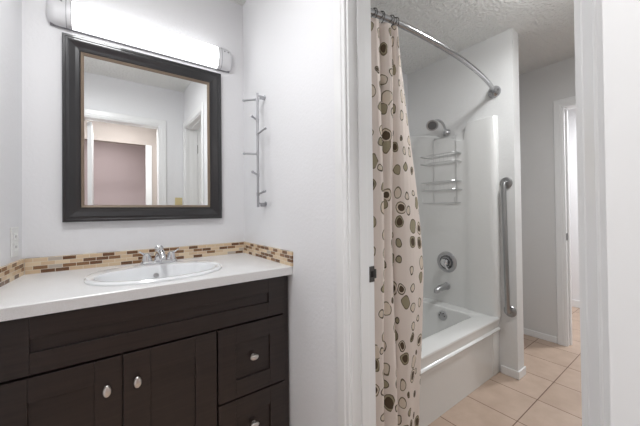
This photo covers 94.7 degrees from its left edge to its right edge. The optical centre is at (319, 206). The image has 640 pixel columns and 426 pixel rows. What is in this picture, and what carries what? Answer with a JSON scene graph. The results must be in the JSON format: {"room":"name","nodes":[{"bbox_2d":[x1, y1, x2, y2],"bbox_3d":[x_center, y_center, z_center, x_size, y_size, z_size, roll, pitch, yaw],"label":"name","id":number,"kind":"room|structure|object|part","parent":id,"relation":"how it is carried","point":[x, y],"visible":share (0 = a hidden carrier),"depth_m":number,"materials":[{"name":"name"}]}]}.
{"room":"bathroom","nodes":[
{"label":"bathroom","id":0,"kind":"room"},
{"bbox_2d":[0,0,21,266],"bbox_3d":[-0.855,-0.019,0.485,0.100,2.440,1.661,0,-1,-31],"label":"wall","id":1,"kind":"structure","parent":0,"point":[10,10],"depth_m":1.12,"materials":[{"name":"white paint"}]},
{"bbox_2d":[0,259,23,286],"bbox_3d":[-1.084,0.244,0.977,0.008,0.066,0.558,0,-1,-31],"label":"backsplash","id":2,"kind":"structure","parent":1,"relation":"attached to","point":[9,272],"depth_m":1.10,"materials":[{"name":"tile"}]},
{"bbox_2d":[10,227,18,257],"bbox_3d":[-1.183,0.136,1.144,0.008,0.114,0.070,0,-1,-31],"label":"wall outlet","id":3,"kind":"object","parent":1,"relation":"attached to","point":[14,231],"visible":1,"depth_m":1.13,"materials":[{"name":"white plastic"}]},
{"bbox_2d":[14,243,17,250],"bbox_3d":[-1.181,0.156,1.145,0.004,0.028,0.032,0,-1,-31],"label":"socket","id":4,"kind":"object","parent":3,"relation":"attached to","point":[15,244],"depth_m":1.14,"materials":[{"name":"grey plastic"}]},
{"bbox_2d":[22,0,407,258],"bbox_3d":[0.026,-0.011,2.231,3.893,2.440,0.120,0,-1,-36],"label":"wall","id":5,"kind":"structure","parent":0,"point":[219,23],"depth_m":1.40,"materials":[{"name":"white paint"}]},
{"bbox_2d":[24,242,243,274],"bbox_3d":[-0.844,0.247,1.504,0.947,0.066,0.008,0,-1,-36],"label":"backsplash","id":6,"kind":"structure","parent":5,"relation":"attached to","point":[104,259],"depth_m":1.40,"materials":[{"name":"tile"}]},
{"bbox_2d":[46,0,231,72],"bbox_3d":[-0.842,-0.855,1.496,0.808,0.128,0.056,0,-1,-36],"label":"vanity light","id":7,"kind":"object","parent":5,"relation":"attached to","point":[70,15],"visible":1,"depth_m":1.43,"materials":[{"name":"white plastic"}]},
{"bbox_3d":[-0.855,-0.855,1.514,0.788,0.128,0.010,0,-1,-36],"label":"plate","id":8,"kind":"part","parent":7,"relation":"part of","materials":[{"name":"grey"}]},
{"bbox_2d":[62,32,221,221],"bbox_3d":[-0.851,-0.349,1.498,0.694,0.832,0.025,0,-1,-36],"label":"wall mirror","id":9,"kind":"object","parent":5,"relation":"attached to","point":[140,130],"visible":1,"depth_m":1.46,"materials":[{"name":"black mirror"}]},
{"bbox_2d":[84,56,207,204],"bbox_3d":[-0.856,-0.349,1.505,0.546,0.684,0.004,0,-1,-36],"label":"mirror glass","id":10,"kind":"object","parent":9,"relation":"attached to","point":[146,127],"depth_m":1.48,"materials":[{"name":"clear mirror"}]},
{"bbox_2d":[243,0,337,425],"bbox_3d":[0.073,-0.022,1.170,0.115,2.440,1.643,0,-1,-36],"label":"wall","id":11,"kind":"structure","parent":0,"point":[288,45],"depth_m":1.29,"materials":[{"name":"white paint"}]},
{"bbox_2d":[242,93,266,206],"bbox_3d":[-0.328,-0.294,1.538,0.092,0.594,0.175,0,-1,-36],"label":"hook rail","id":12,"kind":"object","parent":11,"relation":"attached to","point":[258,96],"visible":1,"depth_m":1.53,"materials":[{"name":"silver metal"}]},
{"bbox_3d":[-0.324,-0.294,1.535,0.013,0.594,0.013,0,-1,-36],"label":"rail","id":13,"kind":"part","parent":12,"relation":"part of","materials":[{"name":"silver metal"}]},
{"bbox_2d":[244,242,292,265],"bbox_3d":[-0.293,0.241,1.564,0.008,0.066,0.567,0,-1,-36],"label":"backsplash","id":14,"kind":"structure","parent":11,"relation":"attached to","point":[281,256],"depth_m":1.50,"materials":[{"name":"tile"}]},
{"bbox_2d":[333,0,602,425],"bbox_3d":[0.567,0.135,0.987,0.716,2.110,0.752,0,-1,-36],"label":"door frame","id":15,"kind":"structure","parent":11,"relation":"in","point":[355,271],"depth_m":1.04,"materials":[{"name":"white wood"}]},
{"bbox_3d":[0.195,0.248,1.088,0.034,0.058,0.004,0,-1,-36],"label":"strike plate","id":16,"kind":"part","parent":15,"relation":"part of","materials":[{"name":"grey metal"}]},
{"bbox_2d":[229,0,574,74],"bbox_3d":[1.496,-1.292,0.786,6.150,0.060,4.450,0,-1,-36],"label":"ceiling","id":17,"kind":"structure","parent":0,"point":[544,28],"depth_m":2.03,"materials":[{"name":"white paint"}]},
{"bbox_2d":[408,28,523,371],"bbox_3d":[1.137,-0.022,2.432,0.106,2.440,0.877,0,-1,-36],"label":"wall","id":18,"kind":"structure","parent":0,"point":[447,90],"depth_m":2.13,"materials":[{"name":"white paint"}]},
{"bbox_2d":[371,8,500,97],"bbox_3d":[0.706,-0.835,1.661,1.514,0.086,0.135,0,-1,-39],"label":"curtain rod","id":19,"kind":"object","parent":18,"relation":"attached to","point":[494,91],"visible":0.84,"depth_m":1.51,"materials":[{"name":"silver metal"}]},
{"bbox_2d":[371,8,423,425],"bbox_3d":[0.331,0.099,1.309,0.426,1.914,0.069,0,-1,-30],"label":"shower curtain","id":20,"kind":"object","parent":19,"relation":"hanging from","point":[398,256],"visible":0.6,"depth_m":1.31,"materials":[{"name":"fabric"}]},
{"bbox_2d":[500,177,516,316],"bbox_3d":[1.306,0.284,2.065,0.059,0.984,0.094,0,-1,-36],"label":"grab bar","id":21,"kind":"object","parent":18,"relation":"attached to","point":[505,183],"visible":1,"depth_m":2.05,"materials":[{"name":"silver metal"}]},
{"bbox_2d":[501,365,525,379],"bbox_3d":[1.159,1.169,2.408,0.126,0.057,0.868,0,-1,-36],"label":"baseboard","id":22,"kind":"structure","parent":18,"relation":"attached to","point":[505,370],"depth_m":2.06,"materials":[{"name":"white wood"}]},
{"bbox_2d":[428,307,581,425],"bbox_3d":[1.524,1.208,0.762,6.150,0.060,4.450,0,-1,-36],"label":"floor","id":23,"kind":"structure","parent":0,"point":[549,393],"depth_m":1.86,"materials":[{"name":"tile"}]},
{"bbox_2d":[0,275,288,425],"bbox_3d":[-0.694,0.761,1.258,1.007,0.892,0.560,0,-1,-36],"label":"vanity cabinet","id":24,"kind":"object","parent":23,"relation":"on","point":[214,356],"visible":0.94,"depth_m":1.04,"materials":[{"name":"brown wood"}]},
{"bbox_3d":[-0.776,0.792,0.891,0.294,0.600,0.019,0,-1,-36],"label":"door","id":25,"kind":"part","parent":24,"relation":"part of","materials":[{"name":"brown wood"}]},
{"bbox_3d":[-0.679,0.587,0.940,0.023,0.037,0.025,0,-1,-36],"label":"knob","id":26,"kind":"part","parent":24,"relation":"part of","materials":[{"name":"silver metal"}]},
{"bbox_3d":[-0.612,0.587,0.989,0.023,0.037,0.025,0,-1,-36],"label":"knob","id":27,"kind":"part","parent":24,"relation":"part of","materials":[{"name":"silver metal"}]},
{"bbox_3d":[-0.535,0.400,1.077,0.906,0.165,0.019,0,-1,-36],"label":"false drawer","id":28,"kind":"part","parent":24,"relation":"part of","materials":[{"name":"brown wood"}]},
{"bbox_2d":[0,253,291,321],"bbox_3d":[-0.701,0.295,1.263,1.017,0.037,0.562,0,-1,-36],"label":"countertop","id":29,"kind":"structure","parent":24,"relation":"on","point":[29,295],"depth_m":1.03,"materials":[{"name":"stone"}]},
{"bbox_2d":[84,260,221,285],"bbox_3d":[-0.674,0.339,1.239,0.498,0.152,0.400,0,-1,-36],"label":"sink","id":30,"kind":"object","parent":29,"relation":"in","point":[133,274],"visible":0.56,"depth_m":1.27,"materials":[{"name":"white ceramic"}]},
{"bbox_2d":[139,245,178,264],"bbox_3d":[-0.756,0.224,1.372,0.144,0.085,0.157,-1,-1,-1],"label":"faucet","id":31,"kind":"object","parent":29,"relation":"on","point":[160,257],"visible":1,"depth_m":1.37,"materials":[{"name":"silver metal"}]},
{"bbox_3d":[-0.805,0.229,1.362,0.056,0.053,0.046,0,-1,-36],"label":"handle","id":32,"kind":"part","parent":31,"relation":"part of","materials":[{"name":"silver metal"}]},
{"bbox_3d":[-0.759,0.259,1.393,0.156,0.016,0.051,0,-1,-36],"label":"plate","id":33,"kind":"part","parent":31,"relation":"part of","materials":[{"name":"silver metal"}]},
{"bbox_3d":[-0.731,0.218,1.355,0.048,0.073,0.146,0,-1,-36],"label":"spout","id":34,"kind":"part","parent":31,"relation":"part of","materials":[{"name":"silver metal"}]},
{"bbox_3d":[-0.716,0.229,1.428,0.056,0.053,0.046,0,-1,-36],"label":"handle","id":35,"kind":"part","parent":31,"relation":"part of","materials":[{"name":"silver metal"}]},
{"bbox_3d":[-0.532,0.791,1.072,0.304,0.600,0.019,0,-1,-36],"label":"door","id":36,"kind":"part","parent":24,"relation":"part of","materials":[{"name":"brown wood"}]},
{"bbox_3d":[-0.287,0.636,1.256,0.296,0.292,0.019,0,-1,-36],"label":"drawer","id":37,"kind":"part","parent":24,"relation":"part of","materials":[{"name":"brown wood"}]},
{"bbox_3d":[-0.283,0.940,1.253,0.296,0.302,0.019,0,-1,-36],"label":"drawer","id":38,"kind":"part","parent":24,"relation":"part of","materials":[{"name":"brown wood"}]},
{"bbox_3d":[-0.276,0.629,1.236,0.037,0.023,0.025,0,-1,-36],"label":"knob","id":39,"kind":"part","parent":24,"relation":"part of","materials":[{"name":"silver metal"}]},
{"bbox_3d":[-0.273,0.909,1.233,0.037,0.023,0.025,0,-1,-36],"label":"knob","id":40,"kind":"part","parent":24,"relation":"part of","materials":[{"name":"silver metal"}]},
{"bbox_2d":[419,297,499,425],"bbox_3d":[0.475,1.001,1.986,1.489,0.399,0.772,0,-1,-36],"label":"bathtub","id":41,"kind":"object","parent":23,"relation":"on","point":[460,351],"visible":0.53,"depth_m":1.85,"materials":[{"name":"white ceramic"}]},
{"bbox_3d":[0.970,0.864,2.339,0.018,0.074,0.074,0,-1,-36],"label":"overflow plate","id":42,"kind":"part","parent":41,"relation":"part of","materials":[{"name":"silver metal"}]},
{"bbox_2d":[410,115,500,316],"bbox_3d":[0.465,0.075,1.996,1.492,1.451,0.776,0,-1,-36],"label":"tub surround","id":43,"kind":"object","parent":41,"relation":"on","point":[469,229],"visible":0.36,"depth_m":2.31,"materials":[{"name":"white plastic"}]},
{"bbox_2d":[426,119,449,136],"bbox_3d":[0.966,-0.649,2.407,0.210,0.136,0.078,0,-1,-23],"label":"shower head","id":44,"kind":"object","parent":43,"relation":"attached to","point":[431,125],"visible":0.98,"depth_m":2.39},
{"bbox_2d":[420,128,461,203],"bbox_3d":[0.979,-0.339,2.413,0.121,0.622,0.307,0,-1,-36],"label":"shower caddy","id":45,"kind":"object","parent":44,"relation":"hanging from","point":[447,155],"visible":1,"depth_m":2.38,"materials":[{"name":"silver metal"}]},
{"bbox_2d":[420,151,460,165],"bbox_3d":[0.978,-0.388,2.414,0.121,0.070,0.307,0,-1,-36],"label":"basket","id":46,"kind":"object","parent":45,"relation":"on","point":[447,155],"depth_m":2.38,"materials":[{"name":"silver metal"}]},
{"bbox_2d":[420,180,461,191],"bbox_3d":[0.981,-0.168,2.412,0.121,0.070,0.307,0,-1,-36],"label":"basket","id":47,"kind":"object","parent":45,"relation":"on","point":[456,181],"depth_m":2.38,"materials":[{"name":"silver metal"}]},
{"bbox_2d":[422,197,460,203],"bbox_3d":[0.991,-0.049,2.420,0.094,0.042,0.290,0,-1,-36],"label":"soap tray","id":48,"kind":"object","parent":45,"relation":"on","point":[454,197],"depth_m":2.33,"materials":[{"name":"silver metal"}]},
{"bbox_3d":[0.985,-0.662,2.424,0.156,0.111,0.031,0,-1,-17],"label":"arm","id":49,"kind":"part","parent":44,"relation":"part of","materials":[{"name":"silver metal"}]},
{"bbox_2d":[434,282,449,293],"bbox_3d":[0.985,0.659,2.393,0.150,0.071,0.062,0,-1,-33],"label":"tub spout","id":50,"kind":"object","parent":43,"relation":"attached to","point":[445,286],"visible":1,"depth_m":2.38,"materials":[{"name":"silver metal"}]},
{"bbox_2d":[437,251,456,272],"bbox_3d":[1.019,0.456,2.413,0.066,0.172,0.172,0,-1,-36],"label":"shower valve","id":51,"kind":"object","parent":43,"relation":"attached to","point":[446,261],"visible":1,"depth_m":2.40,"materials":[{"name":"silver metal"}]},
{"bbox_3d":[1.018,0.469,2.402,0.051,0.089,0.078,0,-1,-36],"label":"lever","id":52,"kind":"part","parent":51,"relation":"part of","materials":[{"name":"silver metal"}]},
{"bbox_2d":[519,57,575,343],"bbox_3d":[2.374,-0.038,2.231,0.115,2.440,2.669,0,-1,-36],"label":"wall","id":53,"kind":"structure","parent":0,"point":[538,88],"depth_m":2.66,"materials":[{"name":"white paint"}]},
{"bbox_2d":[523,328,556,342],"bbox_3d":[1.808,1.167,2.900,0.010,0.057,0.847,0,-1,-36],"label":"baseboard","id":54,"kind":"structure","parent":53,"relation":"attached to","point":[529,332],"depth_m":2.65,"materials":[{"name":"white wood"}]},
{"bbox_2d":[553,96,575,345],"bbox_3d":[2.377,0.127,2.219,0.127,2.110,0.950,0,-1,-36],"label":"door frame","id":55,"kind":"structure","parent":53,"relation":"in","point":[561,107],"depth_m":2.53,"materials":[{"name":"white wood"}]},
{"bbox_2d":[568,108,579,300],"bbox_3d":[3.386,-0.041,3.091,0.120,2.440,2.850,0,-1,-36],"label":"wall","id":56,"kind":"structure","parent":0,"point":[574,240],"depth_m":3.50,"materials":[{"name":"white paint"}]},
{"bbox_2d":[572,299,579,307],"bbox_3d":[3.346,1.137,3.040,0.012,0.085,2.630,0,-1,-36],"label":"baseboard","id":57,"kind":"structure","parent":56,"relation":"attached to","point":[575,303],"depth_m":3.47,"materials":[{"name":"white wood"}]},
{"bbox_3d":[0.074,-0.033,0.077,1.411,2.440,0.116,0,-1,-36],"label":"wall","id":58,"kind":"structure","parent":0,"visible":0},
{"bbox_2d":[594,0,639,425],"bbox_3d":[0.035,0.132,0.053,0.938,2.110,0.128,0,-1,-36],"label":"door","id":59,"kind":"structure","parent":58,"relation":"in","point":[616,22],"depth_m":0.33,"materials":[{"name":"white wood"}]},
{"bbox_3d":[0.000,0.133,0.100,0.938,2.110,0.012,0,-1,-36],"label":"casing","id":60,"kind":"part","parent":59,"relation":"part of","materials":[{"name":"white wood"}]}
]}

